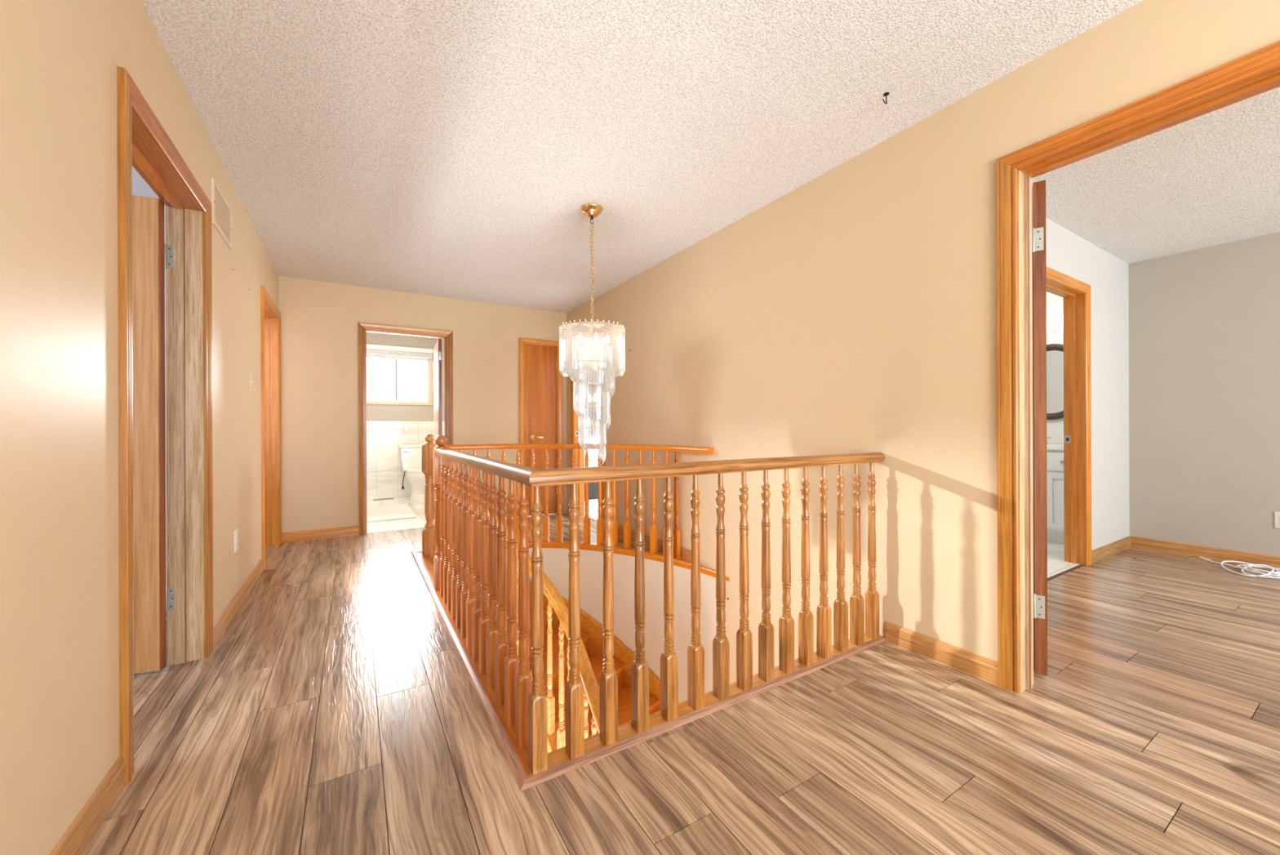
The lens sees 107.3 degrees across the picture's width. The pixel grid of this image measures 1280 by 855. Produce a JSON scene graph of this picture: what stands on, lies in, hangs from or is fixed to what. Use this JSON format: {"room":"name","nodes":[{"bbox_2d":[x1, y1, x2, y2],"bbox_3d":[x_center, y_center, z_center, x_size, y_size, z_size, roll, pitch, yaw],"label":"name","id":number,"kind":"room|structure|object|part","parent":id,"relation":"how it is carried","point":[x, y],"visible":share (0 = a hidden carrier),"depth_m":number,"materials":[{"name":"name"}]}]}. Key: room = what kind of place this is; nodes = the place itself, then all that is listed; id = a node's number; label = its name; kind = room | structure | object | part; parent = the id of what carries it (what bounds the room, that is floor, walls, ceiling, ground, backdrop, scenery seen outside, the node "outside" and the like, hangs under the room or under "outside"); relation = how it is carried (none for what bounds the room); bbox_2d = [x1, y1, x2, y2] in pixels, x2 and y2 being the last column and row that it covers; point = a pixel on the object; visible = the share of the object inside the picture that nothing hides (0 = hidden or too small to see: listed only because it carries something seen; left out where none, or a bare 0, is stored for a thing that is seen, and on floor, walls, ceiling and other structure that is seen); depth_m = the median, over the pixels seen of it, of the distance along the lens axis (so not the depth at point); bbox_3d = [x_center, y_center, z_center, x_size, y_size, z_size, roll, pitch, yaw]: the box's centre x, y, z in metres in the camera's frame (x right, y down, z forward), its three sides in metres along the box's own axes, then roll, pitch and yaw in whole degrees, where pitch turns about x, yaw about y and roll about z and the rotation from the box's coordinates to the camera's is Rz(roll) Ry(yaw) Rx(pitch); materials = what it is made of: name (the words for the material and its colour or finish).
{"room":"upstairs landing","nodes":[
{"label":"upstairs landing","id":0,"kind":"room"},
{"bbox_2d":[0,0,278,854],"bbox_3d":[-1.285,-0.021,0.883,0.120,2.712,8.044,0,0,-31],"label":"wall","id":1,"kind":"structure","parent":0,"point":[60,60],"depth_m":1.12,"materials":[{"name":"beige paint"}]},
{"bbox_2d":[48,755,125,854],"bbox_3d":[-0.315,0.986,-0.581,0.012,0.090,4.537,0,0,-31],"label":"baseboard","id":2,"kind":"structure","parent":1,"relation":"attached to","point":[79,833],"depth_m":1.20,"materials":[{"name":"brown wood"}]},
{"bbox_2d":[132,195,166,673],"bbox_3d":[-2.391,0.030,1.883,0.760,1.990,0.035,0,0,-18],"label":"door","id":3,"kind":"structure","parent":1,"relation":"in","point":[148,213],"depth_m":1.97,"materials":[{"name":"brown wood"}]},
{"bbox_2d":[116,66,213,785],"bbox_3d":[-1.797,-0.001,1.736,0.148,2.076,0.959,0,0,-31],"label":"trim","id":4,"kind":"structure","parent":1,"relation":"attached to","point":[144,144],"depth_m":2.06,"materials":[{"name":"brown wood"}]},
{"bbox_3d":[-1.510,-0.002,1.387,0.018,2.076,0.066,0,0,-31],"label":"casing","id":5,"kind":"part","parent":4,"relation":"part of","materials":[{"name":"brown wood"}]},
{"bbox_3d":[-1.746,-1.006,1.769,0.018,0.066,0.959,0,0,-31],"label":"head casing","id":6,"kind":"part","parent":4,"relation":"part of","materials":[{"name":"brown wood"}]},
{"bbox_3d":[-1.974,-0.001,2.151,0.018,2.076,0.066,0,0,-31],"label":"casing","id":7,"kind":"part","parent":4,"relation":"part of","materials":[{"name":"brown wood"}]},
{"bbox_2d":[211,177,231,249],"bbox_3d":[-2.149,-1.087,2.424,0.009,0.216,0.390,0,0,-31],"label":"air vent","id":8,"kind":"object","parent":1,"relation":"in","point":[221,212],"visible":1,"depth_m":2.39,"materials":[{"name":"beige metal"}]},
{"bbox_2d":[234,527,238,552],"bbox_3d":[-2.305,0.643,2.690,0.010,0.125,0.085,0,0,-31],"label":"wall outlet","id":9,"kind":"object","parent":1,"relation":"attached to","point":[236,531],"visible":1,"depth_m":2.67,"materials":[{"name":"white plastic"}]},
{"bbox_2d":[213,557,263,648],"bbox_3d":[-2.374,0.994,2.809,0.012,0.090,1.478,0,0,-31],"label":"baseboard","id":10,"kind":"structure","parent":1,"relation":"attached to","point":[226,616],"depth_m":2.63,"materials":[{"name":"brown wood"}]},
{"bbox_2d":[248,372,253,391],"bbox_3d":[-2.543,-0.296,3.083,0.016,0.118,0.075,0,0,-31],"label":"light switch","id":11,"kind":"object","parent":1,"relation":"attached to","point":[251,381],"visible":1,"depth_m":3.07,"materials":[{"name":"beige plastic"}]},
{"bbox_3d":[-2.547,-0.296,3.081,0.006,0.118,0.075,0,0,-31],"label":"plate","id":12,"kind":"part","parent":11,"relation":"part of","materials":[{"name":"beige plastic"}]},
{"bbox_2d":[260,285,281,569],"bbox_3d":[-3.053,0.003,3.812,0.138,2.076,0.937,0,0,-31],"label":"trim","id":13,"kind":"structure","parent":1,"relation":"attached to","point":[270,315],"depth_m":4.15,"materials":[{"name":"brown wood"}]},
{"bbox_3d":[-2.776,0.002,3.470,0.018,2.076,0.066,0,0,-31],"label":"casing","id":14,"kind":"part","parent":13,"relation":"part of","materials":[{"name":"brown wood"}]},
{"bbox_3d":[-3.005,-1.002,3.843,0.018,0.066,0.937,0,0,-31],"label":"head casing","id":15,"kind":"part","parent":13,"relation":"part of","materials":[{"name":"brown wood"}]},
{"bbox_3d":[-3.228,0.004,4.215,0.018,2.076,0.066,0,0,-31],"label":"casing","id":16,"kind":"part","parent":13,"relation":"part of","materials":[{"name":"brown wood"}]},
{"bbox_2d":[164,204,167,586],"bbox_3d":[-3.945,-0.061,2.354,2.900,2.612,0.120,0,0,-31],"label":"wall","id":17,"kind":"structure","parent":0,"point":[164,205],"depth_m":2.90,"materials":[{"name":"white paint"}]},
{"bbox_2d":[366,333,444,421],"bbox_3d":[-3.840,-0.062,7.015,2.720,2.612,0.140,0,0,-31],"label":"wall","id":18,"kind":"structure","parent":0,"point":[375,412],"depth_m":7.11,"materials":[{"name":"beige paint"}]},
{"bbox_2d":[366,355,432,404],"bbox_3d":[-3.668,-0.719,7.080,1.005,0.755,0.110,0,0,-31],"label":"window","id":19,"kind":"structure","parent":18,"relation":"in","point":[428,401],"depth_m":7.16,"materials":[{"name":"white plastic"}]},
{"bbox_2d":[366,343,432,376],"bbox_3d":[-3.626,-0.772,7.010,1.000,0.870,0.054,0,0,-31],"label":"window blind","id":20,"kind":"object","parent":19,"relation":"attached to","point":[371,349],"visible":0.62,"depth_m":7.02,"materials":[{"name":"white plastic"}]},
{"bbox_3d":[-3.651,-0.359,7.054,1.005,0.035,0.050,0,0,-31],"label":"sill","id":21,"kind":"part","parent":19,"relation":"part of","materials":[{"name":"white wood"}]},
{"bbox_3d":[-3.646,-0.737,7.043,0.995,0.720,0.016,0,0,-31],"label":"casing","id":22,"kind":"part","parent":19,"relation":"part of","materials":[{"name":"white wood"}]},
{"bbox_2d":[366,422,444,498],"bbox_3d":[-3.798,0.478,6.950,2.520,1.133,0.012,0,0,-31],"label":"wall tile","id":23,"kind":"structure","parent":18,"relation":"attached to","point":[384,472],"depth_m":6.99,"materials":[{"name":"tile"}]},
{"bbox_2d":[366,424,408,431],"bbox_3d":[-3.737,0.009,6.943,0.580,0.100,0.065,0,0,-31],"label":"towel bar","id":24,"kind":"object","parent":23,"relation":"attached to","point":[406,428],"visible":0.79,"depth_m":6.95,"materials":[{"name":"white ceramic"}]},
{"bbox_2d":[366,421,444,422],"bbox_3d":[-3.799,-0.084,6.948,2.520,0.017,0.018,0,0,-31],"label":"trim","id":25,"kind":"structure","parent":18,"relation":"attached to","point":[366,421],"depth_m":7.07,"materials":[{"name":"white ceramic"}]},
{"bbox_2d":[278,275,566,552],"bbox_3d":[-2.053,-0.018,5.052,2.895,2.712,0.120,0,0,-31],"label":"wall","id":26,"kind":"structure","parent":0,"point":[319,319],"depth_m":4.53,"materials":[{"name":"beige paint"}]},
{"bbox_2d":[281,525,358,542],"bbox_3d":[-2.990,0.996,4.403,0.614,0.090,0.012,0,0,-31],"label":"baseboard","id":27,"kind":"structure","parent":26,"relation":"attached to","point":[299,535],"depth_m":4.39,"materials":[{"name":"brown wood"}]},
{"bbox_2d":[357,321,453,534],"bbox_3d":[-2.391,0.007,4.836,0.866,2.063,0.138,0,0,-31],"label":"trim","id":28,"kind":"structure","parent":26,"relation":"attached to","point":[362,327],"depth_m":4.64,"materials":[{"name":"brown wood"}]},
{"bbox_3d":[-2.705,0.009,4.575,0.058,2.063,0.018,0,0,-31],"label":"casing","id":29,"kind":"part","parent":28,"relation":"part of","materials":[{"name":"brown wood"}]},
{"bbox_3d":[-2.363,-0.995,4.785,0.866,0.058,0.018,0,0,-31],"label":"head casing","id":30,"kind":"part","parent":28,"relation":"part of","materials":[{"name":"brown wood"}]},
{"bbox_3d":[-2.014,0.006,4.994,0.058,2.063,0.018,0,0,-31],"label":"casing","id":31,"kind":"part","parent":28,"relation":"part of","materials":[{"name":"brown wood"}]},
{"bbox_2d":[433,338,442,444],"bbox_3d":[-2.321,0.031,5.401,0.036,1.975,0.746,0,0,-27],"label":"door","id":32,"kind":"structure","parent":26,"relation":"in","point":[437,420],"depth_m":5.14,"materials":[{"name":"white wood"}]},
{"bbox_2d":[524,344,557,515],"bbox_3d":[-1.156,0.032,5.522,0.392,1.984,0.101,0,0,-31],"label":"door","id":33,"kind":"structure","parent":26,"relation":"in","point":[540,362],"depth_m":5.54,"materials":[{"name":"brown wood"}]},
{"bbox_3d":[-1.200,0.114,5.475,0.136,0.060,0.066,0,0,-31],"label":"handle","id":34,"kind":"part","parent":33,"relation":"part of","materials":[{"name":"gold metal"}]},
{"bbox_2d":[519,337,563,513],"bbox_3d":[-1.154,0.002,5.517,0.521,2.064,0.018,0,0,-31],"label":"trim","id":35,"kind":"structure","parent":26,"relation":"attached to","point":[522,341],"depth_m":5.44,"materials":[{"name":"brown wood"}]},
{"bbox_3d":[-1.348,0.003,5.399,0.066,2.064,0.018,0,0,-31],"label":"casing","id":36,"kind":"part","parent":35,"relation":"part of","materials":[{"name":"brown wood"}]},
{"bbox_3d":[-1.158,-0.997,5.517,0.521,0.066,0.018,0,0,-31],"label":"head casing","id":37,"kind":"part","parent":35,"relation":"part of","materials":[{"name":"brown wood"}]},
{"bbox_3d":[-0.960,0.002,5.635,0.066,2.064,0.018,0,0,-31],"label":"casing","id":38,"kind":"part","parent":35,"relation":"part of","materials":[{"name":"brown wood"}]},
{"bbox_2d":[583,349,600,466],"bbox_3d":[-0.854,-0.073,8.432,2.905,2.612,0.100,0,0,-31],"label":"wall","id":39,"kind":"structure","parent":0,"point":[593,454],"depth_m":8.38,"materials":[{"name":"paint"}]},
{"bbox_2d":[506,547,715,702],"bbox_3d":[-0.494,2.366,3.836,2.486,2.592,0.570,0,0,15],"label":"wall","id":40,"kind":"structure","parent":0,"point":[556,560],"depth_m":3.82,"materials":[{"name":"paint"}]},
{"bbox_2d":[410,550,527,791],"bbox_3d":[-1.112,1.038,2.637,0.030,0.032,3.033,0,0,-31],"label":"trim","id":41,"kind":"structure","parent":40,"relation":"attached to","point":[520,775],"depth_m":1.80,"materials":[{"name":"laminate"}]},
{"bbox_2d":[416,551,530,776],"bbox_3d":[-1.046,1.048,2.628,0.074,0.052,2.888,0,0,-31],"label":"trim","id":42,"kind":"structure","parent":40,"relation":"attached to","point":[522,753],"depth_m":1.89,"materials":[{"name":"brown wood"}]},
{"bbox_2d":[432,435,884,774],"bbox_3d":[-0.071,0.538,2.651,1.761,0.985,1.946,0,0,-31],"label":"stair railing","id":43,"kind":"object","parent":42,"relation":"on","point":[472,573],"visible":1,"depth_m":1.77,"materials":[{"name":"brown wood"}]},
{"bbox_3d":[-1.271,0.542,3.012,0.084,0.985,0.084,0,0,-31],"label":"newel post","id":44,"kind":"part","parent":43,"relation":"part of","materials":[{"name":"brown wood"}]},
{"bbox_3d":[-0.775,0.151,2.177,0.067,0.047,1.864,0,0,-31],"label":"handrail","id":45,"kind":"part","parent":43,"relation":"part of","materials":[{"name":"brown wood"}]},
{"bbox_3d":[0.415,0.147,1.849,1.760,0.047,0.067,0,0,-31],"label":"handrail","id":46,"kind":"part","parent":43,"relation":"part of","materials":[{"name":"brown wood"}]},
{"bbox_2d":[81,496,1279,854],"bbox_3d":[-0.258,1.170,2.649,9.499,0.281,11.200,0,0,-31],"label":"floor","id":47,"kind":"structure","parent":0,"point":[886,748],"depth_m":1.52,"materials":[{"name":"laminate"}]},
{"bbox_2d":[373,497,394,500],"bbox_3d":[-3.717,1.039,6.819,0.270,0.005,0.100,0,0,-31],"label":"floor vent","id":48,"kind":"object","parent":47,"relation":"in","point":[384,498],"visible":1,"depth_m":6.80,"materials":[{"name":"metal"}]},
{"bbox_2d":[366,502,416,521],"bbox_3d":[-3.149,1.034,5.731,0.660,0.012,1.130,0,0,-31],"label":"bath mat","id":49,"kind":"object","parent":47,"relation":"on","point":[397,511],"visible":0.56,"depth_m":5.69,"materials":[{"name":"white fabric"}]},
{"bbox_2d":[398,444,425,500],"bbox_3d":[-3.215,0.652,6.878,0.510,0.780,0.689,0,0,-31],"label":"toilet","id":50,"kind":"object","parent":47,"relation":"on","point":[411,455],"visible":0.68,"depth_m":6.89,"materials":[{"name":"white ceramic"}]},
{"bbox_3d":[-3.341,0.280,7.083,0.510,0.035,0.209,0,0,-31],"label":"tank lid","id":51,"kind":"part","parent":50,"relation":"part of","materials":[{"name":"white ceramic"}]},
{"bbox_3d":[-3.343,0.470,7.086,0.479,0.345,0.188,0,0,-31],"label":"tank","id":52,"kind":"part","parent":50,"relation":"part of","materials":[{"name":"white ceramic"}]},
{"bbox_3d":[-3.157,0.631,6.782,0.380,0.018,0.465,0,0,-31],"label":"seat","id":53,"kind":"part","parent":50,"relation":"part of","materials":[{"name":"white ceramic"}]},
{"bbox_3d":[-3.159,0.609,6.784,0.376,0.022,0.460,0,0,-31],"label":"lid","id":54,"kind":"part","parent":50,"relation":"part of","materials":[{"name":"white ceramic"}]},
{"bbox_3d":[-3.188,0.842,6.833,0.376,0.400,0.585,0,0,-31],"label":"bowl","id":55,"kind":"part","parent":50,"relation":"part of","materials":[{"name":"white ceramic"}]},
{"bbox_2d":[588,481,598,499],"bbox_3d":[-0.748,0.817,6.881,0.460,0.430,0.376,0,0,-31],"label":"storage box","id":56,"kind":"object","parent":47,"relation":"on","point":[593,486],"visible":0.05,"depth_m":6.76,"materials":[{"name":"grey plastic"}]},
{"bbox_2d":[520,635,887,791],"bbox_3d":[0.420,1.032,1.812,1.793,0.032,0.030,0,0,-31],"label":"trim","id":57,"kind":"structure","parent":47,"relation":"on","point":[557,770],"depth_m":1.64,"materials":[{"name":"laminate"}]},
{"bbox_2d":[1046,443,1064,543],"bbox_3d":[3.692,0.584,4.487,0.590,0.862,0.960,0,0,-31],"label":"vanity","id":58,"kind":"object","parent":47,"relation":"on","point":[1055,451],"visible":0.15,"depth_m":4.10,"materials":[{"name":"white paint"}]},
{"bbox_3d":[3.646,0.295,4.056,0.018,0.160,0.216,0,0,-31],"label":"drawer","id":59,"kind":"part","parent":58,"relation":"part of","materials":[{"name":"white paint"}]},
{"bbox_2d":[1046,443,1063,449],"bbox_3d":[3.696,0.174,4.490,0.578,0.042,0.960,0,0,-31],"label":"countertop","id":60,"kind":"structure","parent":58,"relation":"on","point":[1049,446],"depth_m":4.10,"materials":[{"name":"white ceramic"}]},
{"bbox_3d":[3.647,0.638,4.056,0.018,0.495,0.216,0,0,-31],"label":"door","id":61,"kind":"part","parent":58,"relation":"part of","materials":[{"name":"white paint"}]},
{"bbox_2d":[1198,556,1279,578],"bbox_3d":[4.427,0.988,3.137,0.453,0.049,0.971,0,0,-31],"label":"cable","id":62,"kind":"object","parent":47,"relation":"on","point":[1247,566],"visible":1,"depth_m":3.30,"materials":[{"name":"white plastic"}]},
{"bbox_2d":[132,0,1279,340],"bbox_3d":[-0.362,-1.431,2.591,9.480,0.100,11.400,0,0,-31],"label":"ceiling","id":63,"kind":"structure","parent":0,"point":[447,148],"depth_m":2.17,"materials":[{"name":"white paint"}]},
{"bbox_2d":[559,203,625,463],"bbox_3d":[-0.300,-0.570,2.966,0.412,1.622,0.412,0,0,-31],"label":"chandelier","id":64,"kind":"object","parent":63,"relation":"hanging from","point":[571,362],"visible":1,"depth_m":2.92,"materials":[{"name":"clear glass"}]},
{"bbox_3d":[-0.366,-0.554,2.891,0.025,0.056,0.024,0,0,-31],"label":"bulb","id":65,"kind":"part","parent":64,"relation":"part of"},
{"bbox_3d":[-0.368,-0.399,2.937,0.025,0.056,0.024,0,0,-31],"label":"bulb","id":66,"kind":"part","parent":64,"relation":"part of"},
{"bbox_3d":[-0.323,-0.039,2.949,0.025,0.056,0.024,0,0,-31],"label":"bulb","id":67,"kind":"part","parent":64,"relation":"part of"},
{"bbox_3d":[-0.332,-0.554,3.061,0.025,0.056,0.024,0,0,-31],"label":"bulb","id":68,"kind":"part","parent":64,"relation":"part of","materials":[{"name":"white glass"}]},
{"bbox_3d":[-0.321,-0.189,3.000,0.025,0.056,0.024,0,0,-31],"label":"bulb","id":69,"kind":"part","parent":64,"relation":"part of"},
{"bbox_3d":[-0.301,-0.991,2.967,0.032,0.661,0.011,0,0,-31],"label":"power cord","id":70,"kind":"part","parent":64,"relation":"part of","materials":[{"name":"gold metal"}]},
{"bbox_3d":[-0.299,-0.309,2.966,0.400,0.720,0.398,0,0,-31],"label":"frame","id":71,"kind":"part","parent":64,"relation":"part of","materials":[{"name":"clear glass"}]},
{"bbox_3d":[-0.283,0.081,2.953,0.025,0.056,0.024,0,0,-31],"label":"bulb","id":72,"kind":"part","parent":64,"relation":"part of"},
{"bbox_3d":[-0.290,-0.399,3.041,0.025,0.056,0.024,0,0,-31],"label":"bulb","id":73,"kind":"part","parent":64,"relation":"part of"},
{"bbox_3d":[-0.278,-0.189,2.932,0.025,0.056,0.024,0,0,-31],"label":"bulb","id":74,"kind":"part","parent":64,"relation":"part of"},
{"bbox_3d":[-0.267,-0.554,2.872,0.025,0.056,0.024,0,0,-31],"label":"bulb","id":75,"kind":"part","parent":64,"relation":"part of","materials":[{"name":"white glass"}]},
{"bbox_3d":[-0.239,-0.399,2.922,0.025,0.056,0.024,0,0,-31],"label":"bulb","id":76,"kind":"part","parent":64,"relation":"part of","materials":[{"name":"white glass"}]},
{"bbox_3d":[-0.234,-0.554,3.041,0.025,0.056,0.024,0,0,-31],"label":"bulb","id":77,"kind":"part","parent":64,"relation":"part of","materials":[{"name":"white glass"}]},
{"bbox_3d":[-0.202,-0.554,2.948,0.025,0.056,0.024,0,0,-31],"label":"bulb","id":78,"kind":"part","parent":64,"relation":"part of","materials":[{"name":"white glass"}]},
{"bbox_2d":[882,92,888,104],"bbox_3d":[1.018,-1.362,1.953,0.036,0.048,0.021,0,0,-31],"label":"ceiling hook","id":79,"kind":"object","parent":63,"relation":"attached to","point":[886,94],"visible":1,"depth_m":1.95,"materials":[{"name":"black metal"}]},
{"bbox_2d":[566,0,1279,684],"bbox_3d":[1.225,1.135,2.334,0.120,5.042,7.924,0,0,-31],"label":"wall","id":80,"kind":"structure","parent":0,"point":[853,310],"depth_m":2.30,"materials":[{"name":"beige paint"}]},
{"bbox_2d":[570,324,604,519],"bbox_3d":[-0.533,-0.006,5.204,0.138,2.076,0.842,0,0,-31],"label":"trim","id":81,"kind":"structure","parent":80,"relation":"attached to","point":[579,453],"depth_m":5.50,"materials":[{"name":"brown wood"}]},
{"bbox_3d":[-0.786,-0.005,5.505,0.018,2.076,0.066,0,0,-31],"label":"casing","id":82,"kind":"part","parent":81,"relation":"part of","materials":[{"name":"brown wood"}]},
{"bbox_3d":[-0.588,-1.011,5.173,0.018,0.066,0.842,0,0,-31],"label":"head casing","id":83,"kind":"part","parent":81,"relation":"part of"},
{"bbox_3d":[-0.383,-0.007,4.841,0.018,2.076,0.066,0,0,-31],"label":"casing","id":84,"kind":"part","parent":81,"relation":"part of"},
{"bbox_2d":[506,540,729,581],"bbox_3d":[-0.494,1.046,3.867,2.587,0.052,0.652,0,0,15],"label":"trim","id":85,"kind":"structure","parent":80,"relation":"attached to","point":[682,562],"depth_m":3.93,"materials":[{"name":"orange wood"}]},
{"bbox_2d":[422,433,713,558],"bbox_3d":[-0.554,0.540,3.877,2.340,0.985,0.661,0,0,11],"label":"stair railing","id":86,"kind":"object","parent":85,"relation":"on","point":[428,544],"visible":0.54,"depth_m":3.98,"materials":[{"name":"orange wood"}]},
{"bbox_3d":[-1.706,0.544,3.824,0.084,0.985,0.084,0,0,24],"label":"newel post","id":87,"kind":"part","parent":86,"relation":"part of","materials":[{"name":"brown wood"}]},
{"bbox_3d":[-0.541,0.166,3.895,2.340,0.047,0.610,0,0,14],"label":"handrail","id":88,"kind":"part","parent":86,"relation":"part of","materials":[{"name":"orange wood"}]},
{"bbox_2d":[617,524,691,560],"bbox_3d":[0.015,0.985,4.198,0.012,0.090,1.444,0,0,-31],"label":"baseboard","id":89,"kind":"structure","parent":80,"relation":"attached to","point":[686,553],"depth_m":3.96,"materials":[{"name":"brown wood"}]},
{"bbox_2d":[528,632,881,775],"bbox_3d":[0.406,1.042,1.864,1.763,0.052,0.074,0,0,-31],"label":"trim","id":90,"kind":"structure","parent":80,"relation":"attached to","point":[558,756],"depth_m":1.65,"materials":[{"name":"brown wood"}]},
{"bbox_2d":[885,621,997,684],"bbox_3d":[1.307,0.980,2.071,0.012,0.090,0.464,0,0,-31],"label":"baseboard","id":91,"kind":"structure","parent":80,"relation":"attached to","point":[982,667],"depth_m":2.04,"materials":[{"name":"brown wood"}]},
{"bbox_2d":[1031,179,1047,675],"bbox_3d":[1.841,0.001,2.228,0.048,2.000,0.786,0,0,35],"label":"door","id":92,"kind":"structure","parent":80,"relation":"in","point":[1038,188],"depth_m":1.91,"materials":[{"name":"brown wood"}]},
{"bbox_3d":[1.847,0.001,2.230,0.040,2.000,0.776,0,0,35],"label":"panel","id":93,"kind":"part","parent":92,"relation":"part of","materials":[{"name":"brown wood"}]},
{"bbox_2d":[995,40,1279,693],"bbox_3d":[1.721,-0.020,1.493,0.138,2.088,0.957,0,0,-31],"label":"trim","id":94,"kind":"structure","parent":80,"relation":"attached to","point":[1257,72],"depth_m":1.83,"materials":[{"name":"brown wood"}]},
{"bbox_3d":[1.438,-0.019,1.842,0.018,2.088,0.066,0,0,-31],"label":"casing","id":95,"kind":"part","parent":94,"relation":"part of","materials":[{"name":"brown wood"}]},
{"bbox_3d":[1.666,-1.031,1.462,0.018,0.066,0.957,0,0,-31],"label":"head casing","id":96,"kind":"part","parent":94,"relation":"part of","materials":[{"name":"brown wood"}]},
{"bbox_2d":[1046,291,1063,443],"bbox_3d":[3.619,-0.089,5.291,0.120,2.612,2.512,0,0,-31],"label":"wall","id":97,"kind":"structure","parent":0,"point":[1055,303],"depth_m":4.54,"materials":[{"name":"paint"}]},
{"bbox_2d":[1046,343,1063,419],"bbox_3d":[3.972,-0.440,4.554,0.064,0.731,0.611,0,0,-31],"label":"wall mirror","id":98,"kind":"object","parent":97,"relation":"attached to","point":[1055,352],"visible":0.15,"depth_m":4.52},
{"bbox_2d":[1046,313,1063,332],"bbox_3d":[3.956,-1.005,4.511,0.108,0.178,0.440,0,0,-31],"label":"vanity light","id":99,"kind":"object","parent":97,"relation":"attached to","point":[1055,322],"visible":0.4,"depth_m":4.47,"materials":[{"name":"metal"}]},
{"bbox_2d":[1045,217,1129,565],"bbox_3d":[2.770,-0.036,3.236,3.465,2.712,0.120,0,0,-31],"label":"wall","id":100,"kind":"structure","parent":0,"point":[1068,253],"depth_m":3.71,"materials":[{"name":"grey paint"}]},
{"bbox_2d":[1046,266,1091,564],"bbox_3d":[2.939,-0.019,3.328,0.892,2.076,0.138,0,0,-31],"label":"trim","id":101,"kind":"structure","parent":100,"relation":"attached to","point":[1075,293],"depth_m":3.51,"materials":[{"name":"brown wood"}]},
{"bbox_3d":[3.237,0.088,3.564,0.002,0.060,0.038,0,0,-31],"label":"strike plate","id":102,"kind":"part","parent":101,"relation":"part of","materials":[{"name":"silver metal"}]},
{"bbox_3d":[2.967,-1.024,3.277,0.892,0.066,0.018,0,0,-31],"label":"head casing","id":103,"kind":"part","parent":101,"relation":"part of","materials":[{"name":"brown wood"}]},
{"bbox_3d":[3.324,-0.020,3.491,0.066,2.076,0.018,0,0,-31],"label":"casing","id":104,"kind":"part","parent":101,"relation":"part of","materials":[{"name":"brown wood"}]},
{"bbox_2d":[1091,535,1131,563],"bbox_3d":[3.770,0.971,3.764,0.974,0.090,0.012,0,0,-31],"label":"baseboard","id":105,"kind":"structure","parent":100,"relation":"attached to","point":[1104,551],"depth_m":3.74,"materials":[{"name":"brown wood"}]},
{"bbox_2d":[1128,231,1279,555],"bbox_3d":[5.416,-0.046,2.101,0.120,2.712,4.568,0,0,-31],"label":"wall","id":106,"kind":"structure","parent":0,"point":[1204,323],"depth_m":3.64,"materials":[{"name":"grey paint"}]},
{"bbox_2d":[1129,535,1279,568],"bbox_3d":[5.338,0.965,2.109,0.012,0.090,4.468,0,0,-31],"label":"baseboard","id":107,"kind":"structure","parent":106,"relation":"attached to","point":[1219,553],"depth_m":3.66,"materials":[{"name":"brown wood"}]},
{"bbox_2d":[1274,511,1279,528],"bbox_3d":[4.584,0.663,3.350,0.010,0.115,0.080,0,0,-31],"label":"wall outlet","id":108,"kind":"object","parent":106,"relation":"attached to","point":[1277,514],"visible":1,"depth_m":3.38,"materials":[{"name":"white plastic"}]},
{"bbox_3d":[-0.386,3.711,2.097,2.895,0.100,6.000,0,0,-31],"label":"floor","id":109,"kind":"structure","parent":0,"visible":0},
{"bbox_2d":[428,555,678,752],"bbox_3d":[-0.232,2.307,2.981,1.707,2.856,3.146,0,0,-31],"label":"staircase","id":110,"kind":"structure","parent":109,"relation":"on","point":[592,633],"depth_m":3.88,"materials":[{"name":"brown wood"}]},
{"bbox_2d":[448,459,599,749],"bbox_3d":[-0.268,1.686,2.450,2.278,3.017,0.525,0,0,43],"label":"stair railing","id":111,"kind":"object","parent":110,"relation":"on","point":[591,689],"visible":0.27,"depth_m":2.95,"materials":[{"name":"orange wood"}]}
]}

